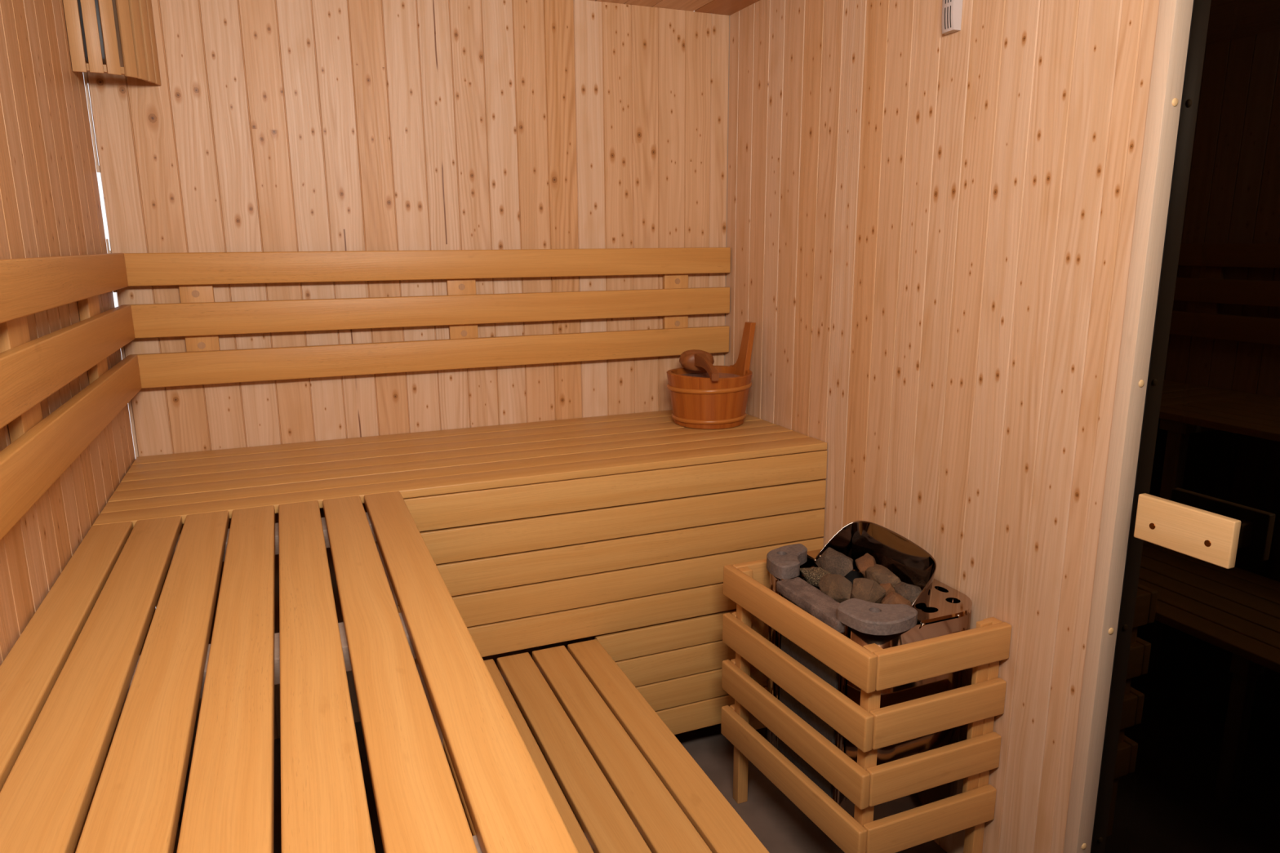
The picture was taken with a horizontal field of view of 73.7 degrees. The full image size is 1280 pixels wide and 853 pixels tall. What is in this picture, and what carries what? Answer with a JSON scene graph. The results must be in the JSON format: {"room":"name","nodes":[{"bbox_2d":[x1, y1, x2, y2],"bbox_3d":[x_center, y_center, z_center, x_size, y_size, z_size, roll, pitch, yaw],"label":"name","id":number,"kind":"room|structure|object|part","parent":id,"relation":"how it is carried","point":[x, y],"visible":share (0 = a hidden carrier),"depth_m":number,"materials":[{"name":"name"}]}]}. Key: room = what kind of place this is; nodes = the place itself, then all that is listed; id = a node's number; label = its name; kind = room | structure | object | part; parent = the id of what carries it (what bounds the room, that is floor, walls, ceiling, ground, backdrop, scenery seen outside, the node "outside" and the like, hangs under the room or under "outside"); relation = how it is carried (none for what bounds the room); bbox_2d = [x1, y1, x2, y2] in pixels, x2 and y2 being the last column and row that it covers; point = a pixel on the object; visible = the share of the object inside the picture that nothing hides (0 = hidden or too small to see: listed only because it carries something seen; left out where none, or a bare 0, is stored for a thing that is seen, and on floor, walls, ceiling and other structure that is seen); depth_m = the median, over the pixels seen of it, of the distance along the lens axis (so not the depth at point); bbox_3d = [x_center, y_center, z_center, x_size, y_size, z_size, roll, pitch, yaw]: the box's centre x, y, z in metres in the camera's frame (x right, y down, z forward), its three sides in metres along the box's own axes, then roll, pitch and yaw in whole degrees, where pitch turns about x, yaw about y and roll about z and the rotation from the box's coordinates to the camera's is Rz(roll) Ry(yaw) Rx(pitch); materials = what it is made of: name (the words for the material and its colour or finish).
{"room":"spa","nodes":[
{"label":"spa","id":0,"kind":"room"},
{"bbox_2d":[0,0,155,852],"bbox_3d":[-0.698,0.277,0.635,0.030,2.249,3.781,-5,13,-22],"label":"wall","id":1,"kind":"structure","parent":0,"point":[51,206],"depth_m":1.68,"materials":[{"name":"brown wood"}]},
{"bbox_2d":[0,253,142,540],"bbox_3d":[-0.883,-0.030,1.119,0.044,0.362,2.555,-5,13,-22],"label":"backrest","id":2,"kind":"object","parent":1,"relation":"attached to","point":[39,451],"visible":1,"depth_m":1.46,"materials":[{"name":"brown wood"}]},
{"bbox_3d":[-1.008,-0.086,1.384,0.021,0.345,0.118,-5,13,-22],"label":"post","id":3,"kind":"part","parent":2,"relation":"part of","materials":[{"name":"brown wood"}]},
{"bbox_3d":[-0.874,-0.165,1.094,0.023,0.088,2.555,-5,13,-22],"label":"rail","id":4,"kind":"part","parent":2,"relation":"part of","materials":[{"name":"brown wood"}]},
{"bbox_3d":[-0.873,-0.032,1.123,0.023,0.092,2.555,-5,13,-22],"label":"rail","id":5,"kind":"part","parent":2,"relation":"part of","materials":[{"name":"brown wood"}]},
{"bbox_3d":[-0.873,0.100,1.151,0.023,0.094,2.555,-5,13,-22],"label":"rail","id":6,"kind":"part","parent":2,"relation":"part of","materials":[{"name":"brown wood"}]},
{"bbox_3d":[-1.250,-0.208,1.952,0.021,0.345,0.120,-5,13,-22],"label":"post","id":7,"kind":"part","parent":2,"relation":"part of","materials":[{"name":"brown wood"}]},
{"bbox_2d":[83,71,88,83],"bbox_3d":[-1.416,-1.035,2.150,0.007,0.319,0.013,-5,13,-22],"label":"trim","id":8,"kind":"structure","parent":1,"relation":"attached to","point":[85,74],"depth_m":2.18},
{"bbox_2d":[84,82,98,165],"bbox_3d":[-1.416,-0.780,2.205,0.005,0.203,0.013,-5,13,-22],"label":"trim","id":9,"kind":"structure","parent":1,"relation":"attached to","point":[86,83],"depth_m":2.20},
{"bbox_2d":[96,165,100,172],"bbox_3d":[-1.414,-0.672,2.229,0.007,0.017,0.013,-5,13,-22],"label":"trim","id":10,"kind":"structure","parent":1,"relation":"attached to","point":[97,166],"depth_m":2.22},
{"bbox_2d":[106,239,109,250],"bbox_3d":[-1.415,-0.483,2.269,0.003,0.030,0.013,-5,13,-22],"label":"trim","id":11,"kind":"structure","parent":1,"relation":"attached to","point":[107,240],"depth_m":2.27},
{"bbox_2d":[62,0,161,85],"bbox_3d":[-1.307,-1.002,2.112,0.172,0.265,0.147,-5,13,-22],"label":"lamp","id":12,"kind":"object","parent":1,"relation":"attached to","point":[90,24],"visible":1,"depth_m":2.08,"materials":[{"name":"brown wood"}]},
{"bbox_3d":[-1.294,-0.884,2.131,0.060,0.016,0.204,6,14,27],"label":"cross rail","id":13,"kind":"part","parent":12,"relation":"part of","materials":[{"name":"brown wood"}]},
{"bbox_2d":[115,306,158,607],"bbox_3d":[-1.407,0.343,2.449,0.007,1.360,0.013,-5,13,-22],"label":"trim","id":14,"kind":"structure","parent":1,"relation":"attached to","point":[122,352],"depth_m":2.37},
{"bbox_2d":[85,0,728,739],"bbox_3d":[-0.556,-0.174,2.709,1.848,2.249,0.030,-5,13,-22],"label":"wall","id":15,"kind":"structure","parent":0,"point":[269,125],"depth_m":2.53,"materials":[{"name":"brown wood"}]},
{"bbox_2d":[124,247,730,388],"bbox_3d":[-0.540,-0.361,2.634,1.828,0.360,0.044,-5,13,-22],"label":"backrest","id":16,"kind":"object","parent":15,"relation":"attached to","point":[197,317],"visible":0.91,"depth_m":2.56,"materials":[{"name":"brown wood"}]},
{"bbox_3d":[-1.222,-0.299,2.370,0.083,0.345,0.021,-5,13,-22],"label":"post","id":17,"kind":"part","parent":16,"relation":"part of","materials":[{"name":"brown wood"}]},
{"bbox_3d":[-0.537,-0.493,2.596,1.828,0.086,0.023,-5,13,-22],"label":"rail","id":18,"kind":"part","parent":16,"relation":"part of","materials":[{"name":"brown wood"}]},
{"bbox_3d":[-0.535,-0.228,2.653,1.828,0.092,0.023,-5,13,-22],"label":"rail","id":19,"kind":"part","parent":16,"relation":"part of","materials":[{"name":"brown wood"}]},
{"bbox_3d":[-0.536,-0.360,2.625,1.828,0.090,0.023,-5,13,-22],"label":"rail","id":20,"kind":"part","parent":16,"relation":"part of","materials":[{"name":"brown wood"}]},
{"bbox_3d":[-0.550,-0.362,2.643,0.087,0.345,0.021,-5,13,-22],"label":"post","id":21,"kind":"part","parent":16,"relation":"part of","materials":[{"name":"brown wood"}]},
{"bbox_3d":[0.121,-0.426,2.915,0.088,0.345,0.021,-5,13,-22],"label":"post","id":22,"kind":"part","parent":16,"relation":"part of","materials":[{"name":"brown wood"}]},
{"bbox_2d":[177,697,946,852],"bbox_3d":[0.577,1.271,1.435,2.850,0.050,3.800,-5,13,-22],"label":"floor","id":23,"kind":"structure","parent":0,"point":[778,824],"depth_m":2.37,"materials":[{"name":"grey tile"}]},
{"bbox_2d":[0,491,578,852],"bbox_3d":[-0.487,0.832,1.138,0.632,0.947,1.951,-5,13,-22],"label":"bench","id":24,"kind":"object","parent":23,"relation":"on","point":[76,679],"visible":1,"depth_m":1.10,"materials":[{"name":"brown wood"}]},
{"bbox_3d":[-1.087,0.722,1.822,0.040,0.880,0.050,-5,13,-22],"label":"leg","id":25,"kind":"part","parent":24,"relation":"part of","materials":[{"name":"brown wood"}]},
{"bbox_3d":[-0.581,0.674,2.027,0.040,0.880,0.050,-5,13,-22],"label":"leg","id":26,"kind":"part","parent":24,"relation":"part of","materials":[{"name":"brown wood"}]},
{"bbox_3d":[-0.354,0.789,1.494,0.040,0.880,0.050,-5,13,-22],"label":"leg","id":27,"kind":"part","parent":24,"relation":"part of","materials":[{"name":"brown wood"}]},
{"bbox_2d":[92,409,826,852],"bbox_3d":[-0.425,0.528,2.538,1.848,0.946,0.644,-5,13,-22],"label":"bench","id":28,"kind":"object","parent":23,"relation":"on","point":[622,531],"visible":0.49,"depth_m":2.32,"materials":[{"name":"brown wood"}]},
{"bbox_3d":[-1.131,0.669,1.974,0.045,0.920,0.040,-5,13,-22],"label":"leg","id":29,"kind":"part","parent":28,"relation":"part of","materials":[{"name":"brown wood"}]},
{"bbox_3d":[-1.343,0.562,2.471,0.045,0.920,0.040,-5,13,-22],"label":"leg","id":30,"kind":"part","parent":28,"relation":"part of","materials":[{"name":"brown wood"}]},
{"bbox_3d":[-0.309,0.465,2.890,0.045,0.920,0.040,-5,13,-22],"label":"leg","id":31,"kind":"part","parent":28,"relation":"part of","materials":[{"name":"brown wood"}]},
{"bbox_2d":[666,321,755,429],"bbox_3d":[0.234,-0.171,2.757,0.297,0.318,0.276,-5,13,-22],"label":"wooden bucket","id":32,"kind":"object","parent":28,"relation":"on","point":[697,402],"visible":0.97,"depth_m":2.67,"materials":[{"name":"red wood"}]},
{"bbox_2d":[679,349,719,381],"bbox_3d":[0.221,-0.200,2.731,0.120,0.063,0.286,-5,13,-22],"label":"ladle","id":33,"kind":"object","parent":32,"relation":"on","point":[693,359],"visible":1,"depth_m":2.77,"materials":[{"name":"brown wood"}]},
{"bbox_2d":[679,349,714,370],"bbox_3d":[0.187,-0.218,2.817,0.112,0.063,0.092,-3,13,-13],"label":"bowl","id":34,"kind":"object","parent":33,"relation":"on","point":[688,359],"depth_m":2.78,"materials":[{"name":"brown wood"}]},
{"bbox_2d":[681,372,740,377],"bbox_3d":[0.224,-0.155,2.756,0.238,0.004,0.238,-5,13,-22],"label":"water","id":35,"kind":"object","parent":32,"relation":"in","point":[700,374],"visible":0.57,"depth_m":2.81,"materials":[{"name":"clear liquid"}]},
{"bbox_3d":[0.338,-0.253,2.812,0.050,0.183,0.104,-5,13,-22],"label":"handle","id":36,"kind":"part","parent":32,"relation":"part of","materials":[{"name":"red wood"}]},
{"bbox_2d":[442,639,768,852],"bbox_3d":[0.001,1.019,1.384,0.560,0.472,1.948,-5,13,-22],"label":"bench","id":37,"kind":"object","parent":23,"relation":"on","point":[628,781],"visible":0.59,"depth_m":1.76,"materials":[{"name":"brown wood"}]},
{"bbox_2d":[720,559,1011,852],"bbox_3d":[0.526,0.738,2.151,0.421,0.690,0.575,-5,13,-22],"label":"guard","id":38,"kind":"object","parent":23,"relation":"on","point":[873,668],"visible":0.88,"depth_m":1.92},
{"bbox_3d":[0.277,0.708,2.310,0.031,0.684,0.030,-5,13,-22],"label":"post","id":39,"kind":"part","parent":38,"relation":"part of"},
{"bbox_3d":[0.434,0.793,2.425,0.396,0.083,0.024,-5,13,-22],"label":"rail","id":40,"kind":"part","parent":38,"relation":"part of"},
{"bbox_3d":[0.433,0.659,2.396,0.396,0.083,0.024,-5,13,-22],"label":"rail","id":41,"kind":"part","parent":38,"relation":"part of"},
{"bbox_3d":[0.432,0.525,2.367,0.396,0.083,0.024,-5,13,-22],"label":"rail","id":42,"kind":"part","parent":38,"relation":"part of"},
{"bbox_3d":[0.431,0.391,2.338,0.396,0.083,0.024,-5,13,-22],"label":"rail","id":43,"kind":"part","parent":38,"relation":"part of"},
{"bbox_3d":[0.358,0.862,2.106,0.024,0.083,0.575,-6,14,-25],"label":"rail","id":44,"kind":"part","parent":38,"relation":"part of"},
{"bbox_3d":[0.358,0.728,2.077,0.056,0.083,0.574,-5,13,-22],"label":"rail","id":45,"kind":"part","parent":38,"relation":"part of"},
{"bbox_3d":[0.357,0.595,2.048,0.056,0.083,0.574,-5,13,-22],"label":"rail","id":46,"kind":"part","parent":38,"relation":"part of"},
{"bbox_3d":[0.356,0.461,2.019,0.056,0.083,0.574,-5,13,-22],"label":"rail","id":47,"kind":"part","parent":38,"relation":"part of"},
{"bbox_3d":[0.495,0.800,1.876,0.031,0.684,0.030,-5,13,-22],"label":"post","id":48,"kind":"part","parent":38,"relation":"part of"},
{"bbox_3d":[0.659,0.897,1.937,0.363,0.083,0.024,-5,13,-22],"label":"rail","id":49,"kind":"part","parent":38,"relation":"part of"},
{"bbox_3d":[0.659,0.763,1.907,0.363,0.083,0.024,-5,13,-22],"label":"rail","id":50,"kind":"part","parent":38,"relation":"part of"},
{"bbox_3d":[0.658,0.629,1.879,0.363,0.083,0.024,-5,13,-22],"label":"rail","id":51,"kind":"part","parent":38,"relation":"part of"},
{"bbox_3d":[0.657,0.496,1.849,0.363,0.083,0.024,-5,13,-22],"label":"rail","id":52,"kind":"part","parent":38,"relation":"part of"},
{"bbox_3d":[0.771,0.668,1.957,0.034,0.475,0.016,-5,13,-22],"label":"post","id":53,"kind":"part","parent":38,"relation":"part of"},
{"bbox_3d":[0.799,0.772,1.999,0.031,0.684,0.030,-5,13,-22],"label":"post","id":54,"kind":"part","parent":38,"relation":"part of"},
{"bbox_2d":[591,0,712,11],"bbox_3d":[0.076,-0.920,0.752,1.756,0.030,3.760,-5,13,-22],"label":"ceiling","id":55,"kind":"structure","parent":0,"point":[685,5],"depth_m":2.66,"materials":[{"name":"brown wood"}]},
{"bbox_2d":[724,0,1159,852],"bbox_3d":[0.618,-0.103,2.345,0.036,2.249,1.558,-5,13,-22],"label":"wall","id":56,"kind":"structure","parent":0,"point":[930,232],"depth_m":1.96,"materials":[{"name":"brown wood"}]},
{"bbox_2d":[694,0,759,15],"bbox_3d":[0.963,-1.002,1.112,0.165,0.029,3.700,-5,13,-22],"label":"trim","id":57,"kind":"structure","parent":56,"relation":"attached to","point":[728,7],"depth_m":2.70,"materials":[{"name":"brown wood"}]},
{"bbox_2d":[724,15,729,365],"bbox_3d":[0.311,-0.268,3.069,0.040,2.269,0.050,-5,13,-22],"label":"trim","id":58,"kind":"structure","parent":56,"relation":"attached to","point":[729,15],"depth_m":2.89,"materials":[{"name":"brown wood"}]},
{"bbox_2d":[765,520,972,821],"bbox_3d":[0.549,0.568,2.134,0.364,0.599,0.493,-5,13,-22],"label":"heater","id":59,"kind":"object","parent":56,"relation":"attached to","point":[940,609],"depth_m":2.01,"materials":[{"name":"stone"}]},
{"bbox_3d":[0.405,0.646,2.068,0.010,0.436,0.233,-5,13,-22],"label":"stone panel","id":60,"kind":"part","parent":59,"relation":"part of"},
{"bbox_3d":[0.451,0.378,2.156,0.058,0.039,0.104,-9,15,-35],"label":"heater stone","id":61,"kind":"part","parent":59,"relation":"part of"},
{"bbox_3d":[0.501,0.354,2.194,0.073,0.077,0.122,-5,13,-22],"label":"heater stone","id":62,"kind":"part","parent":59,"relation":"part of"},
{"bbox_3d":[0.480,0.397,2.081,0.095,0.076,0.054,8,15,34],"label":"heater stone","id":63,"kind":"part","parent":59,"relation":"part of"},
{"bbox_2d":[802,570,916,625],"bbox_3d":[0.545,0.477,2.111,0.184,0.126,0.317,-5,13,-22],"label":"stones","id":64,"kind":"object","parent":59,"relation":"on","point":[852,575],"depth_m":2.25},
{"bbox_3d":[0.570,0.359,2.170,0.064,0.056,0.096,-5,13,-22],"label":"heater stone","id":65,"kind":"part","parent":59,"relation":"part of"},
{"bbox_3d":[0.534,0.393,2.024,0.074,0.070,0.088,-5,13,-22],"label":"heater stone","id":66,"kind":"part","parent":59,"relation":"part of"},
{"bbox_3d":[0.593,0.375,2.106,0.059,0.055,0.116,-5,13,-22],"label":"heater stone","id":67,"kind":"part","parent":59,"relation":"part of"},
{"bbox_3d":[0.586,0.404,2.049,0.048,0.067,0.051,-5,13,-22],"label":"heater stone","id":68,"kind":"part","parent":59,"relation":"part of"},
{"bbox_3d":[0.592,0.413,1.986,0.052,0.058,0.075,-9,15,-34],"label":"heater stone","id":69,"kind":"part","parent":59,"relation":"part of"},
{"bbox_3d":[0.635,0.402,2.011,0.043,0.071,0.086,-5,13,-22],"label":"heater stone","id":70,"kind":"part","parent":59,"relation":"part of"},
{"bbox_2d":[941,0,962,34],"bbox_3d":[0.689,-0.949,1.889,0.026,0.140,0.045,-5,13,-22],"label":"wall sensor","id":71,"kind":"object","parent":56,"relation":"attached to","point":[951,20],"visible":1,"depth_m":1.88,"materials":[{"name":"white plastic"}]},
{"bbox_2d":[1062,0,1193,852],"bbox_3d":[0.922,0.051,1.625,0.043,2.249,0.035,-5,13,-22],"label":"trim","id":72,"kind":"structure","parent":56,"relation":"attached to","point":[1174,18],"depth_m":1.59,"materials":[{"name":"beige wood"}]},
{"bbox_3d":[1.495,0.338,0.285,0.036,2.249,1.281,-5,13,-22],"label":"wall","id":73,"kind":"structure","parent":0,"visible":0},
{"bbox_2d":[1091,0,1279,852],"bbox_3d":[1.085,0.130,1.238,0.063,2.233,0.826,-5,13,-22],"label":"door","id":74,"kind":"structure","parent":73,"relation":"in","point":[1191,761],"depth_m":1.49,"materials":[{"name":"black glass"}]},
{"bbox_3d":[0.959,0.181,1.504,0.018,0.084,0.176,-5,13,-22],"label":"handle","id":75,"kind":"part","parent":74,"relation":"part of","materials":[{"name":"beige wood"}]}
]}

